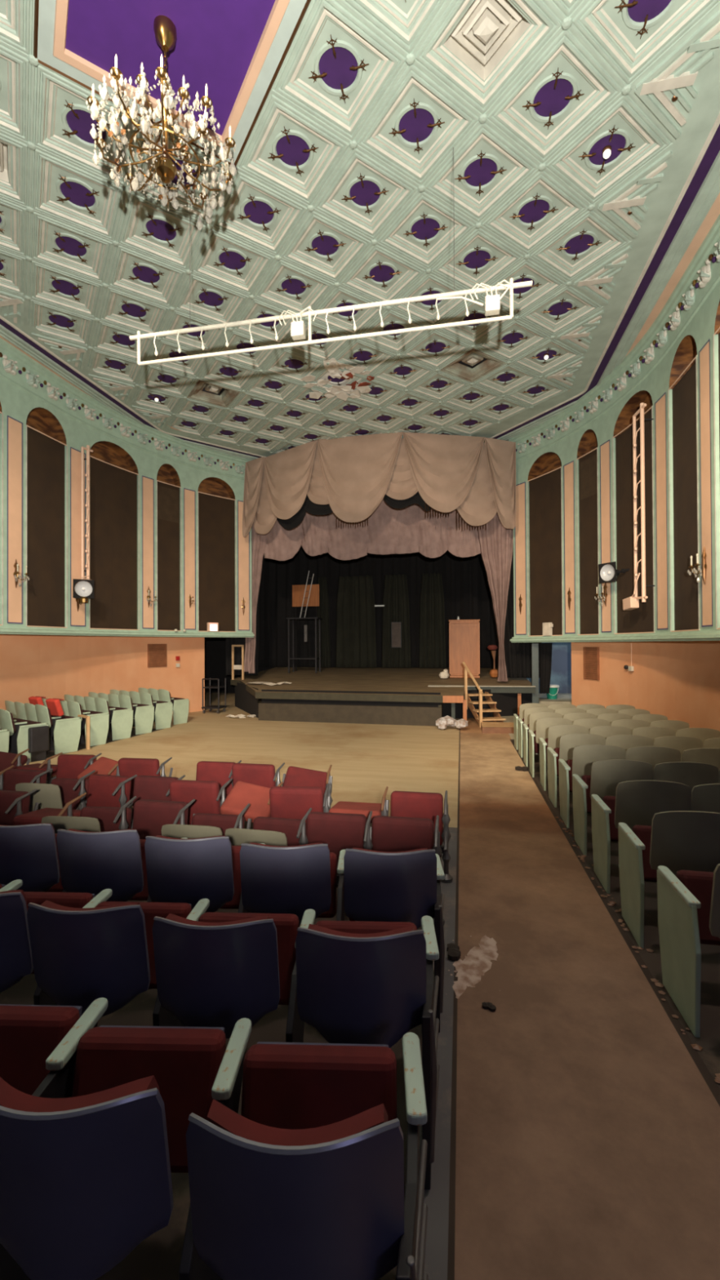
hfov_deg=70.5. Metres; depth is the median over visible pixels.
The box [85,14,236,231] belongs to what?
chandelier
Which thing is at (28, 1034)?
seat cushion
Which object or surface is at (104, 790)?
chair
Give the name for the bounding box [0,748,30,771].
chair
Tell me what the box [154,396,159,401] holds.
bulb
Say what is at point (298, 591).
plywood panel
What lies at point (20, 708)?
chair
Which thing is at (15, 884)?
chair
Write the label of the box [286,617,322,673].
stand
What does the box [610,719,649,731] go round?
chair
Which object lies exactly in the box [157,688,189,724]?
chair
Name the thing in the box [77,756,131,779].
chair
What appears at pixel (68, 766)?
chair
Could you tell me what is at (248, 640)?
curtain
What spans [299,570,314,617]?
ladder
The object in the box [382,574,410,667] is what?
curtain
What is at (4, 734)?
chair
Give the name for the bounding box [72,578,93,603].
lamp
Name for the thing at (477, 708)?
stairs
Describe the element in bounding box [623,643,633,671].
wall socket
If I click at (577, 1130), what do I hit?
floor
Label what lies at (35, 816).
seat cushion
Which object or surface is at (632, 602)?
ladder
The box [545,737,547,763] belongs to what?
seat cushion
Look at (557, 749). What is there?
seat cushion
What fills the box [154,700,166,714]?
seat cushion
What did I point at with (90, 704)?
chair
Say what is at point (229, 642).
curtain
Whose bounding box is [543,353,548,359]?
bulb
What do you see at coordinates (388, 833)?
seat cushion
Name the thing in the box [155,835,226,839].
cushion
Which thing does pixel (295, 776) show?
seat cushion
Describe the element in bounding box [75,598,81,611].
wall sconce
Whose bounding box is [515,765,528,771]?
litter
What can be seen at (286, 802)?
chair
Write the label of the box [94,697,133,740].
chair
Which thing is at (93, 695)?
chair
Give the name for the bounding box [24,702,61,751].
chair
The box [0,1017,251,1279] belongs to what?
chair
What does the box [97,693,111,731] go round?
chair
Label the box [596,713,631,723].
chair
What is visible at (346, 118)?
ceiling
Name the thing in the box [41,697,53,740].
chair
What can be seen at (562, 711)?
chair
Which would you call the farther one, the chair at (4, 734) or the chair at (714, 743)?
the chair at (4, 734)
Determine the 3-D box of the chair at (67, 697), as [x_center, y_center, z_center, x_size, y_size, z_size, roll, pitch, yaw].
[-6.312,1.657,11.522,0.520,0.890,0.596,-1,-1,35]
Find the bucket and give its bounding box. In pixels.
[546,684,559,699]
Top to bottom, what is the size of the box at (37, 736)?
0.570 m
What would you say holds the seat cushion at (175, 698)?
on the chair at (180, 705)
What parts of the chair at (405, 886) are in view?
backrest, panel, armrest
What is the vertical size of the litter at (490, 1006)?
0.024 m
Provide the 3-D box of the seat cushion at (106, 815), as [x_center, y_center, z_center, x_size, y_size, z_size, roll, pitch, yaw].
[-1.991,1.460,3.974,0.400,0.300,0.123,0,0,5]
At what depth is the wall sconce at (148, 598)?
13.32 m
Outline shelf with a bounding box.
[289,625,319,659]
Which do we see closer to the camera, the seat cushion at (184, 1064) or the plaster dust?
the seat cushion at (184, 1064)
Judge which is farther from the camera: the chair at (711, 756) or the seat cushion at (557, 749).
the seat cushion at (557, 749)
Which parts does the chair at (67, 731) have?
backrest, panel, armrest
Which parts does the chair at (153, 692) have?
backrest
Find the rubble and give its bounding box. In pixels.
[555,816,719,1083]
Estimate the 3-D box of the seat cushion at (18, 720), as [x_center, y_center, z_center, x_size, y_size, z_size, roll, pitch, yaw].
[-5.957,1.565,8.939,0.440,0.337,0.144,-1,-1,35]
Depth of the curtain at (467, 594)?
19.63 m
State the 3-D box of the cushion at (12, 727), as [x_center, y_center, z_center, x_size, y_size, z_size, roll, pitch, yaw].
[-5.817,1.351,8.376,0.408,0.390,0.155,-1,-1,35]
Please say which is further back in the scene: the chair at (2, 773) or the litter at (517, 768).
the litter at (517, 768)
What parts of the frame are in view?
arm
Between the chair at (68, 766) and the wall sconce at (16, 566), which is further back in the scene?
the wall sconce at (16, 566)
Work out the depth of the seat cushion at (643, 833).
3.31 m
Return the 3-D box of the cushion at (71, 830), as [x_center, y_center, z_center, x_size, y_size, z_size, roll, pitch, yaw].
[-1.377,1.190,2.700,0.382,0.382,0.185,0,0,2]
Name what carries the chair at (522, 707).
on the floor
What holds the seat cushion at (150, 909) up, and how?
on the chair at (81, 956)
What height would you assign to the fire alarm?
0.310 m
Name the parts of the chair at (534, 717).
panel, armrest, backrest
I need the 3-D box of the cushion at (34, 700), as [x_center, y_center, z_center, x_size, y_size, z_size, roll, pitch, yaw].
[-6.244,1.254,9.847,0.340,0.319,0.174,-1,-1,31]
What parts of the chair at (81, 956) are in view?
backrest, armrest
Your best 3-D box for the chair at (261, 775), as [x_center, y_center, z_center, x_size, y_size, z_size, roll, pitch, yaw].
[-1.004,1.569,5.096,0.505,0.689,0.357,0,0,11]
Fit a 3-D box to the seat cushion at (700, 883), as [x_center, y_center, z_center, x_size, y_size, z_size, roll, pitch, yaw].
[1.881,1.377,2.604,0.440,0.337,0.144,0,0,11]
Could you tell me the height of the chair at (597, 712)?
0.890 m
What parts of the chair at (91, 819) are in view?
backrest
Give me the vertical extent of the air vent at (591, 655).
0.780 m
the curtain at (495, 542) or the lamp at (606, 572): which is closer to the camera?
the lamp at (606, 572)
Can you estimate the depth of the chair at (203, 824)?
3.58 m
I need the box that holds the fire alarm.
[175,656,179,666]
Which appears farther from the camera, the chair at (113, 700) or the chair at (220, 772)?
the chair at (113, 700)
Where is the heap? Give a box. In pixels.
[225,714,255,718]
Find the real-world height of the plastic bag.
0.308 m
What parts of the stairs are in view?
rail post, handrail, rail post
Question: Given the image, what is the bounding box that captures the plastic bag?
[435,715,467,729]
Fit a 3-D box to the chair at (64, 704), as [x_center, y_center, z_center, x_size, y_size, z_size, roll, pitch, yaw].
[-5.742,1.621,10.269,0.520,0.890,0.596,-1,-1,35]
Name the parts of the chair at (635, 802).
panel, armrest, backrest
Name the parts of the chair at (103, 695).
backrest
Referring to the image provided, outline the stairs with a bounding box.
[462,661,506,727]
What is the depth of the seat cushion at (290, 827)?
3.67 m
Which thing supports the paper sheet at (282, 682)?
on the stage
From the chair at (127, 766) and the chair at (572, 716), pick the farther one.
the chair at (572, 716)
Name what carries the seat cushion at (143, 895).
on the chair at (90, 862)
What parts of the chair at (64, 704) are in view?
backrest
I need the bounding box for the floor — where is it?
[0,692,719,1279]
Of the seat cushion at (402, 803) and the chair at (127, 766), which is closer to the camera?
the seat cushion at (402, 803)
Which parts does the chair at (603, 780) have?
panel, armrest, backrest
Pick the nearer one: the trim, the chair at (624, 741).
the chair at (624, 741)
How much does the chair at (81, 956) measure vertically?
0.867 m
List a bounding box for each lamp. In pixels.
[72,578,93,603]
[598,561,629,583]
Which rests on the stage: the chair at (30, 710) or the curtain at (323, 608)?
the curtain at (323, 608)
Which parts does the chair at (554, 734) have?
panel, armrest, backrest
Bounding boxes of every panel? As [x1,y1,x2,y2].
[292,584,319,671]
[335,575,376,667]
[391,622,401,647]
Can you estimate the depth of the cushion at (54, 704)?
9.29 m
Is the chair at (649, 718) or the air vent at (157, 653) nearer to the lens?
the chair at (649, 718)
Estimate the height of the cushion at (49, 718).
0.390 m
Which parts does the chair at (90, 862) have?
backrest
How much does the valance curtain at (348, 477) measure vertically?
2.714 m
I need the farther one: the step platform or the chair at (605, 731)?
the step platform
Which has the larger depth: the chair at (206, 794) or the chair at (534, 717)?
the chair at (534, 717)
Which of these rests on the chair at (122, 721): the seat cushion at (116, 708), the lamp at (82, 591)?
the seat cushion at (116, 708)
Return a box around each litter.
[446,942,460,960]
[481,1001,496,1011]
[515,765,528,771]
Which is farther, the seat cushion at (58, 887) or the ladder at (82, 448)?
the ladder at (82, 448)
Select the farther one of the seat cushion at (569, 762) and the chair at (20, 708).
the chair at (20, 708)
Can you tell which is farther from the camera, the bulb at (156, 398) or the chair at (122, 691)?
the chair at (122, 691)
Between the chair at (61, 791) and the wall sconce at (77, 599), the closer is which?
the chair at (61, 791)
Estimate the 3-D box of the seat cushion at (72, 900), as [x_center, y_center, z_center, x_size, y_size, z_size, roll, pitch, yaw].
[-1.499,1.375,2.397,0.440,0.337,0.144,0,0,3]
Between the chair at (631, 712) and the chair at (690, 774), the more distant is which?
the chair at (631, 712)
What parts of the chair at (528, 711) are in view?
panel, backrest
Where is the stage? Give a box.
[230,666,535,726]
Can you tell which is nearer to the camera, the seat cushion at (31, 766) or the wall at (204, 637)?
the seat cushion at (31, 766)
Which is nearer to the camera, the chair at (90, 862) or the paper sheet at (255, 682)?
the chair at (90, 862)
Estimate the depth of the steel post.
13.80 m
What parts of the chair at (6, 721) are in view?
backrest, panel, armrest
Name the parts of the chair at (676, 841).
panel, armrest, backrest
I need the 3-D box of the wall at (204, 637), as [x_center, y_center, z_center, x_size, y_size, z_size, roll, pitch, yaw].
[0.503,-2.884,15.468,13.400,5.600,0.100,0,0,11]
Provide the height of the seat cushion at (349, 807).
0.126 m
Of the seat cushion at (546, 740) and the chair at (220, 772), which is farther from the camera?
the seat cushion at (546, 740)
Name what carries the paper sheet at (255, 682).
on the stage
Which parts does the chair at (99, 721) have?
backrest, panel, armrest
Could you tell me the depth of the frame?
9.50 m
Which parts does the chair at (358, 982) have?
backrest, armrest, panel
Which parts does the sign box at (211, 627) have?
lit panel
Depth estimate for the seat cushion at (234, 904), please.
2.95 m
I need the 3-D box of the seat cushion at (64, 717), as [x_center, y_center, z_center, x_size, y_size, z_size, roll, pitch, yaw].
[-5.449,1.578,9.430,0.440,0.337,0.144,-1,-1,35]
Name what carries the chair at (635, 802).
on the floor
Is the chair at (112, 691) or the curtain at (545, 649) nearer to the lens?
the chair at (112, 691)
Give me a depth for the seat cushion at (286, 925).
2.17 m
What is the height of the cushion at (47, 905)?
0.382 m
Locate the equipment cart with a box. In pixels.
[201,677,226,713]
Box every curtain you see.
[226,582,260,675]
[242,431,515,537]
[244,523,253,671]
[248,524,266,673]
[257,518,504,667]
[264,497,480,560]
[382,574,410,667]
[478,512,513,681]
[503,543,542,678]
[539,643,551,693]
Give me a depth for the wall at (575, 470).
10.09 m
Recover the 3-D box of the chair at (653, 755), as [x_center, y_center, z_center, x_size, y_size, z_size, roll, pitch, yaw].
[2.869,1.468,5.163,0.530,0.890,0.596,0,0,12]
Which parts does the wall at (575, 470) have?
peach pilaster panel, panel trim, fabric panel, peach pilaster panel, panel trim, fabric panel, peach pilaster panel, panel trim, fabric panel, peach pilaster panel, panel trim, fabric panel, peach pilaster panel, panel trim, fabric panel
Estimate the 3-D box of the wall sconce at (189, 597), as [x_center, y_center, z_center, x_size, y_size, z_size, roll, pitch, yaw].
[-4.745,-1.099,14.348,0.198,0.393,0.090,-1,-1,40]
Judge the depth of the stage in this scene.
13.56 m
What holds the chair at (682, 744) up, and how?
on the floor
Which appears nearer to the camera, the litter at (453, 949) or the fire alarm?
the litter at (453, 949)
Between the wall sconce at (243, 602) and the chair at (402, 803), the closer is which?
the chair at (402, 803)
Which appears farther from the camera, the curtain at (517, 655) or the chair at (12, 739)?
the curtain at (517, 655)
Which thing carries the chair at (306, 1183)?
on the floor
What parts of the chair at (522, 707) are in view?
panel, backrest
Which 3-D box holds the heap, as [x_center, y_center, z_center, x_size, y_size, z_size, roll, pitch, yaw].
[-3.301,2.090,14.003,0.855,0.073,0.453,0,0,11]
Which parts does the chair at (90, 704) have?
backrest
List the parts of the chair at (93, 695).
backrest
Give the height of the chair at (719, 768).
0.890 m
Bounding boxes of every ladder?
[80,444,93,581]
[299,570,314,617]
[622,402,654,610]
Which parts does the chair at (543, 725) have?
panel, armrest, backrest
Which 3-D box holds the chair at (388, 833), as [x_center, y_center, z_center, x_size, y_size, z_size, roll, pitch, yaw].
[0.308,1.535,3.387,0.505,0.658,0.357,0,0,11]
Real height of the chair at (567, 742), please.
0.890 m
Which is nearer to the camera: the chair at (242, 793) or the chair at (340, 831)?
the chair at (340, 831)
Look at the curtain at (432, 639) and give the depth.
18.89 m
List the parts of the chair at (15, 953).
backrest, armrest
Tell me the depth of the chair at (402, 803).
4.04 m
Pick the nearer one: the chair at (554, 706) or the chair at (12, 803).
the chair at (12, 803)
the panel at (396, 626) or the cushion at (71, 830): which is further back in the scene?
the panel at (396, 626)
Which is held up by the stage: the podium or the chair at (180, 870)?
the podium
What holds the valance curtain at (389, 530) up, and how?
hanging from the wall at (215, 649)
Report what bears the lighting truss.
hanging from the ceiling
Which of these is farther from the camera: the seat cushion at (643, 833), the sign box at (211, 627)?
the sign box at (211, 627)
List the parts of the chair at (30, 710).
backrest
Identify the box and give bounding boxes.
[27,725,48,761]
[207,622,218,631]
[542,622,553,635]
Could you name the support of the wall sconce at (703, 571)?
attached to the wall at (575, 470)
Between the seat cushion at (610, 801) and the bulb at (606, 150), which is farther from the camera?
the bulb at (606, 150)
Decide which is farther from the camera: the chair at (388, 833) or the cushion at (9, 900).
the chair at (388, 833)
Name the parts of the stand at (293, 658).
leg, leg, leg, leg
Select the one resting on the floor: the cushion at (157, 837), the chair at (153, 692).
the chair at (153, 692)
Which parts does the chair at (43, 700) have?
backrest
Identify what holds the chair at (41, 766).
on the floor
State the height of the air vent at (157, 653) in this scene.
0.650 m
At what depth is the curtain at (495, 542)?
14.41 m
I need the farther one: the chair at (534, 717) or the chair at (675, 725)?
the chair at (534, 717)
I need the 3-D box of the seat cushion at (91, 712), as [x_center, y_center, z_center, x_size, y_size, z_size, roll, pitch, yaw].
[-5.301,1.599,10.176,0.440,0.337,0.144,-1,-1,35]
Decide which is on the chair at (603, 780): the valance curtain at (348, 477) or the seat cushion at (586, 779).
the seat cushion at (586, 779)
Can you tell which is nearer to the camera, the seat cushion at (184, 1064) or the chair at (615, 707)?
the seat cushion at (184, 1064)
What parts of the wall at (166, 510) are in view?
panel trim, peach pilaster panel, fabric panel, panel trim, peach pilaster panel, fabric panel, panel trim, peach pilaster panel, fabric panel, panel trim, peach pilaster panel, fabric panel, panel trim, peach pilaster panel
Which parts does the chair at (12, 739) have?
armrest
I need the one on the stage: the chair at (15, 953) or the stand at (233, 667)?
the stand at (233, 667)
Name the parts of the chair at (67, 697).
backrest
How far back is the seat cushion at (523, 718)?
8.98 m
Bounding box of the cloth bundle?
[439,668,448,679]
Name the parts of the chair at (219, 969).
backrest, armrest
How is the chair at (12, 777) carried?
on the floor
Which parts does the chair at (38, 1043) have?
armrest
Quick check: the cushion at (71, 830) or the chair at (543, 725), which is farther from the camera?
the chair at (543, 725)
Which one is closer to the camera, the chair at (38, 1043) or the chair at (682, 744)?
the chair at (38, 1043)
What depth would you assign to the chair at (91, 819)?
3.80 m
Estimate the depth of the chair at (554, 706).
9.13 m
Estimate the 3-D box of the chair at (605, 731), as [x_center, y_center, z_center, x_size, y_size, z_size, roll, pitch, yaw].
[3.149,1.507,6.575,0.530,0.890,0.596,0,0,12]
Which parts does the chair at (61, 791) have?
backrest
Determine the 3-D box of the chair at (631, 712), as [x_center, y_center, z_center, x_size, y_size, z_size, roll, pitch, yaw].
[4.482,1.561,8.512,0.530,0.890,0.596,0,0,12]
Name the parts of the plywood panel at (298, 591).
support frame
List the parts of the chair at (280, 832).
backrest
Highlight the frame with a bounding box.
[77,714,89,749]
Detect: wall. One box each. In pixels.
[0,337,254,637]
[0,634,204,714]
[204,637,245,638]
[204,638,382,693]
[508,213,719,642]
[525,642,571,693]
[571,640,719,731]
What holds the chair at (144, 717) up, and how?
on the floor
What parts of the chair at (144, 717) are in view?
backrest, panel, armrest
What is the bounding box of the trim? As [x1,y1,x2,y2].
[538,693,571,706]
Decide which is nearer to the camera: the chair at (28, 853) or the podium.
the chair at (28, 853)
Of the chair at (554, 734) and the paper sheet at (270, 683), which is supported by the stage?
the paper sheet at (270, 683)
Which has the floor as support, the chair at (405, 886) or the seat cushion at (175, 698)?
the chair at (405, 886)
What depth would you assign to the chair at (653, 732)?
6.20 m
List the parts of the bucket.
lid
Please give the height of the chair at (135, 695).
0.890 m
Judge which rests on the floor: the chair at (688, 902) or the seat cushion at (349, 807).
the chair at (688, 902)
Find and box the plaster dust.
[448,934,500,998]
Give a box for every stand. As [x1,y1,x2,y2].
[231,644,244,679]
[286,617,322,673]
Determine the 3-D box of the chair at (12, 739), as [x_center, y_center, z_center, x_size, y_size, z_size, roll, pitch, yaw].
[-6.038,1.579,8.778,0.520,0.890,0.596,-1,-1,35]
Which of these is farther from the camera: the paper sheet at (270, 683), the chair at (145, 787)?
the paper sheet at (270, 683)
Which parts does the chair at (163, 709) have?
backrest, panel, armrest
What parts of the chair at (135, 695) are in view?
backrest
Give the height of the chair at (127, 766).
0.689 m
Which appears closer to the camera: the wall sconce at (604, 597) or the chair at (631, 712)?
the chair at (631, 712)
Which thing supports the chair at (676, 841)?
on the floor
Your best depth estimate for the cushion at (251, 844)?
2.44 m
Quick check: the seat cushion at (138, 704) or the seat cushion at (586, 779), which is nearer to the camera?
the seat cushion at (586, 779)
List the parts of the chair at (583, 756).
panel, armrest, backrest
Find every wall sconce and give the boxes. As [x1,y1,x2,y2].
[13,559,29,587]
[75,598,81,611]
[146,586,157,606]
[188,595,193,607]
[241,598,244,614]
[518,594,522,613]
[567,587,571,610]
[594,582,607,605]
[687,546,706,584]
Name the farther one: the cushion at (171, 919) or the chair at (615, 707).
the chair at (615, 707)
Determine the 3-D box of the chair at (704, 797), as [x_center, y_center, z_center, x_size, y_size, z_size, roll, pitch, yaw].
[2.588,1.428,3.751,0.530,0.890,0.596,0,0,11]
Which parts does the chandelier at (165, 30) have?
arm, arm, arm, arm, arm, arm, arm, arm, chain, stem, arm, arm, arm, arm, arm, arm, arm, arm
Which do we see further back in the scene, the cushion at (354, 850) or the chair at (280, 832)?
the chair at (280, 832)
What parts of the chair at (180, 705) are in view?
backrest, panel, armrest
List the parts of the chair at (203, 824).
backrest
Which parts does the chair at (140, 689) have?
backrest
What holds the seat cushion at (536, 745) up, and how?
on the chair at (543, 725)
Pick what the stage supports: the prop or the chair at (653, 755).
the prop
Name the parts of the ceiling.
triangular moulding, triangular moulding, triangular moulding, cornice moulding, triangular moulding, purple diamond panel, triangular moulding, triangular moulding, cornice moulding, triangular moulding, triangular moulding, triangular moulding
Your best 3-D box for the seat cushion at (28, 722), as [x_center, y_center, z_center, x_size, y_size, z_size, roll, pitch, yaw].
[-5.597,1.557,8.685,0.440,0.337,0.144,-1,-1,35]
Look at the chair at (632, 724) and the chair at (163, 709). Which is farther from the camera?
the chair at (163, 709)
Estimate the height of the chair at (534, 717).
0.890 m
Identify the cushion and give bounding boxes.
[0,822,59,868]
[0,889,27,912]
[0,1004,79,1095]
[0,1075,159,1112]
[9,712,16,733]
[12,807,80,825]
[13,763,57,776]
[15,718,27,722]
[23,891,93,973]
[26,720,41,724]
[28,696,45,705]
[40,900,140,911]
[44,833,63,892]
[45,697,63,716]
[47,707,52,726]
[50,777,88,809]
[60,715,74,719]
[67,828,135,832]
[71,1026,226,1173]
[79,703,83,720]
[80,806,131,831]
[89,711,102,714]
[94,901,191,988]
[115,706,128,710]
[118,757,160,799]
[128,839,148,900]
[133,703,148,718]
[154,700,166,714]
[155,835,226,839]
[165,913,269,925]
[172,697,183,710]
[191,813,244,835]
[198,911,298,1004]
[205,1098,388,1146]
[220,845,241,909]
[240,1043,397,1128]
[249,842,322,847]
[253,816,306,846]
[282,766,327,797]
[307,924,414,937]
[315,920,417,933]
[317,852,337,918]
[328,800,381,822]
[352,847,427,853]
[371,815,433,852]
[390,791,443,845]
[522,718,528,737]
[533,730,539,753]
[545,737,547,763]
[554,747,559,776]
[566,759,572,792]
[582,774,591,813]
[602,795,618,841]
[632,825,657,881]
[676,870,719,945]
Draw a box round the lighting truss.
[128,146,532,365]
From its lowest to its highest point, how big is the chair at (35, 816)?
0.658 m
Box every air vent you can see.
[147,644,166,667]
[582,646,599,679]
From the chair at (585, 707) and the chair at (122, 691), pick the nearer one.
the chair at (585, 707)
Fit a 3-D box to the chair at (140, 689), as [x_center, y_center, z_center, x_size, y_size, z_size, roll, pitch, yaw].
[-5.509,1.687,13.504,0.520,0.890,0.596,-1,-1,35]
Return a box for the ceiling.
[0,0,719,460]
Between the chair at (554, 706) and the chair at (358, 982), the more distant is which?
the chair at (554, 706)
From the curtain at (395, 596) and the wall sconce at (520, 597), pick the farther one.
the curtain at (395, 596)
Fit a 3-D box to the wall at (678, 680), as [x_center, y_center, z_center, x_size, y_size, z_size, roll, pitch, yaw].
[5.104,1.030,6.644,1.402,2.090,12.672,0,0,6]
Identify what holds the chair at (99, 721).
on the floor
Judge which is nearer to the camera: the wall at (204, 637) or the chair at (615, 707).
the chair at (615, 707)
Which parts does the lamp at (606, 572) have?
colour frame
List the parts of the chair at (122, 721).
backrest, panel, armrest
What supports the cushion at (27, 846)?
on the chair at (28, 853)
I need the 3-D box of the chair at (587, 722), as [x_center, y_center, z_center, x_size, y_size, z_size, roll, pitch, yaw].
[3.240,1.528,7.291,0.530,0.890,0.596,0,0,12]
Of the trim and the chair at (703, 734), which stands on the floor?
the chair at (703, 734)
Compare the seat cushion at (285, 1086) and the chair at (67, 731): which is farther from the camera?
the chair at (67, 731)
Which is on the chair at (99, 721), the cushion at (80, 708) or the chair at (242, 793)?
the cushion at (80, 708)
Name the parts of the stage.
support post, support post, support post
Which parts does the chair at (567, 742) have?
panel, armrest, backrest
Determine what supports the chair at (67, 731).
on the floor
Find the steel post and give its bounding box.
[530,643,538,703]
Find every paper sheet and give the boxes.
[245,681,270,684]
[262,682,281,685]
[276,681,292,684]
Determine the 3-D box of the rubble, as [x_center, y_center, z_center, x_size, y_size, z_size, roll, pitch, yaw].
[1.837,1.865,3.664,0.185,0.100,4.089,0,0,11]
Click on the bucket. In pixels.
(553, 695)
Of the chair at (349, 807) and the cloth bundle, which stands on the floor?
the chair at (349, 807)
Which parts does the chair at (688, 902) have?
panel, armrest, backrest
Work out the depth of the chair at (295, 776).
4.98 m
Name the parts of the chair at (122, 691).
backrest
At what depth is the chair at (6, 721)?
8.30 m
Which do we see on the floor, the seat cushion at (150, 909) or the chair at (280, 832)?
the chair at (280, 832)
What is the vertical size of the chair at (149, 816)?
0.658 m
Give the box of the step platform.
[480,721,514,733]
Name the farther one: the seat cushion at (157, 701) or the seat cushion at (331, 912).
the seat cushion at (157, 701)
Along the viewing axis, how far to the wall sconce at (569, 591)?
12.41 m
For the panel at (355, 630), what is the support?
on the stage
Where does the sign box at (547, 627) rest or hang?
on the wall at (575, 470)
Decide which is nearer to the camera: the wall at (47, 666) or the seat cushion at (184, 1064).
the seat cushion at (184, 1064)
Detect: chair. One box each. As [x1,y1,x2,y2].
[0,708,48,761]
[0,718,35,754]
[0,728,8,752]
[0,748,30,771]
[0,764,13,790]
[0,788,39,825]
[0,822,66,892]
[0,879,22,891]
[0,888,112,1005]
[0,997,107,1279]
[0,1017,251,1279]
[2,768,53,791]
[4,700,17,718]
[12,792,86,825]
[13,752,62,783]
[14,702,26,719]
[15,769,95,812]
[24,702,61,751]
[26,898,209,1026]
[35,704,80,754]
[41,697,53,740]
[41,795,136,833]
[56,752,101,778]
[56,828,187,989]
[59,700,90,743]
[64,694,84,734]
[66,700,109,746]
[73,695,85,710]
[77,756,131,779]
[84,696,115,737]
[86,773,137,808]
[88,692,110,728]
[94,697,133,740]
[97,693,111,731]
[107,693,137,732]
[110,688,119,695]
[118,694,154,734]
[118,757,173,804]
[119,689,134,726]
[128,690,156,715]
[130,774,185,828]
[132,799,195,839]
[137,687,155,721]
[139,692,173,729]
[144,835,264,912]
[147,688,173,711]
[152,908,315,1042]
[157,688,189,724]
[161,803,251,839]
[168,778,232,825]
[186,1031,428,1279]
[195,760,241,799]
[219,781,283,822]
[225,808,311,846]
[231,762,285,788]
[240,842,345,927]
[269,783,330,834]
[282,764,332,808]
[295,915,439,1189]
[306,810,373,887]
[328,786,389,822]
[343,847,444,1032]
[371,815,444,925]
[390,790,453,883]
[513,702,547,750]
[517,706,554,757]
[522,711,562,766]
[528,717,572,777]
[538,724,589,791]
[546,733,605,807]
[547,703,576,711]
[554,707,585,718]
[558,744,626,827]
[563,712,596,724]
[572,759,653,855]
[573,718,610,730]
[576,703,604,712]
[586,708,617,717]
[589,725,631,738]
[591,780,691,893]
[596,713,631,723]
[605,704,635,712]
[605,734,653,751]
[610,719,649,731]
[617,708,650,717]
[617,810,719,948]
[625,746,680,771]
[631,714,667,724]
[631,726,675,741]
[649,720,689,736]
[653,736,702,760]
[653,761,718,790]
[657,863,719,1037]
[675,728,719,746]
[680,747,719,769]
[690,783,719,813]
[702,737,719,748]
[718,768,719,783]
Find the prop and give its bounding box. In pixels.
[487,644,497,678]
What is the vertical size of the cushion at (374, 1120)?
0.382 m
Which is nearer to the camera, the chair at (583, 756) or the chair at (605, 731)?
the chair at (583, 756)
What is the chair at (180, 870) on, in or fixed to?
on the floor
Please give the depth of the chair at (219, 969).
1.75 m
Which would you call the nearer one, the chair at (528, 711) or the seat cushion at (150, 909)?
the seat cushion at (150, 909)
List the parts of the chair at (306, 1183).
backrest, panel, armrest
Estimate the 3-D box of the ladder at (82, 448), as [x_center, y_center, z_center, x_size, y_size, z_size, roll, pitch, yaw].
[-6.183,-2.855,11.521,0.214,3.150,0.371,0,0,-19]
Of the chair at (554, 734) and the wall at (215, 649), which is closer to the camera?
the chair at (554, 734)
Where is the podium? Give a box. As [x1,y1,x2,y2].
[448,619,479,678]
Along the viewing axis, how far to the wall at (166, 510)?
12.42 m
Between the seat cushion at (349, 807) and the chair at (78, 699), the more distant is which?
the chair at (78, 699)
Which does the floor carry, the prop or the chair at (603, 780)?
the chair at (603, 780)
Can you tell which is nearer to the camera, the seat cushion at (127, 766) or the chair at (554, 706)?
the seat cushion at (127, 766)
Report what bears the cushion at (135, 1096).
on the chair at (86, 1176)
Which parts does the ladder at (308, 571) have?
rail, rail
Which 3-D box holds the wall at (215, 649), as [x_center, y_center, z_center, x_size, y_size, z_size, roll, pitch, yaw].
[1.246,-2.853,16.645,18.000,10.050,6.100,0,0,11]
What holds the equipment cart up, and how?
on the floor
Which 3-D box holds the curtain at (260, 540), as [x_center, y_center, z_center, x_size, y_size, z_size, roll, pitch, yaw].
[-3.188,-1.561,15.885,0.629,5.201,0.087,0,0,11]
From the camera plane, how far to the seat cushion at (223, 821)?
3.77 m
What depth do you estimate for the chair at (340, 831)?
3.51 m
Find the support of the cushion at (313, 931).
on the chair at (358, 982)
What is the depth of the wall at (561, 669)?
16.21 m
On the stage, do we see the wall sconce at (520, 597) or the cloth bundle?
the cloth bundle
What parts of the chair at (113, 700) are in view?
backrest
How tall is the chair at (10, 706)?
0.890 m
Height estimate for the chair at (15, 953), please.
0.867 m
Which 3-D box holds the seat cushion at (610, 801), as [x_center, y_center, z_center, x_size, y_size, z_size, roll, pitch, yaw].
[2.163,1.417,4.016,0.440,0.337,0.144,0,0,11]
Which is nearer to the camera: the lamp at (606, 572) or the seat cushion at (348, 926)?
the seat cushion at (348, 926)
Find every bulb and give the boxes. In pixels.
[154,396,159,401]
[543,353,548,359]
[602,145,611,159]
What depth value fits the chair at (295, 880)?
2.44 m
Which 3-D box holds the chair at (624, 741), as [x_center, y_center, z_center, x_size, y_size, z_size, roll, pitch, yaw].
[3.009,1.487,5.869,0.530,0.890,0.596,0,0,12]
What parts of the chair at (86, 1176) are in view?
backrest, armrest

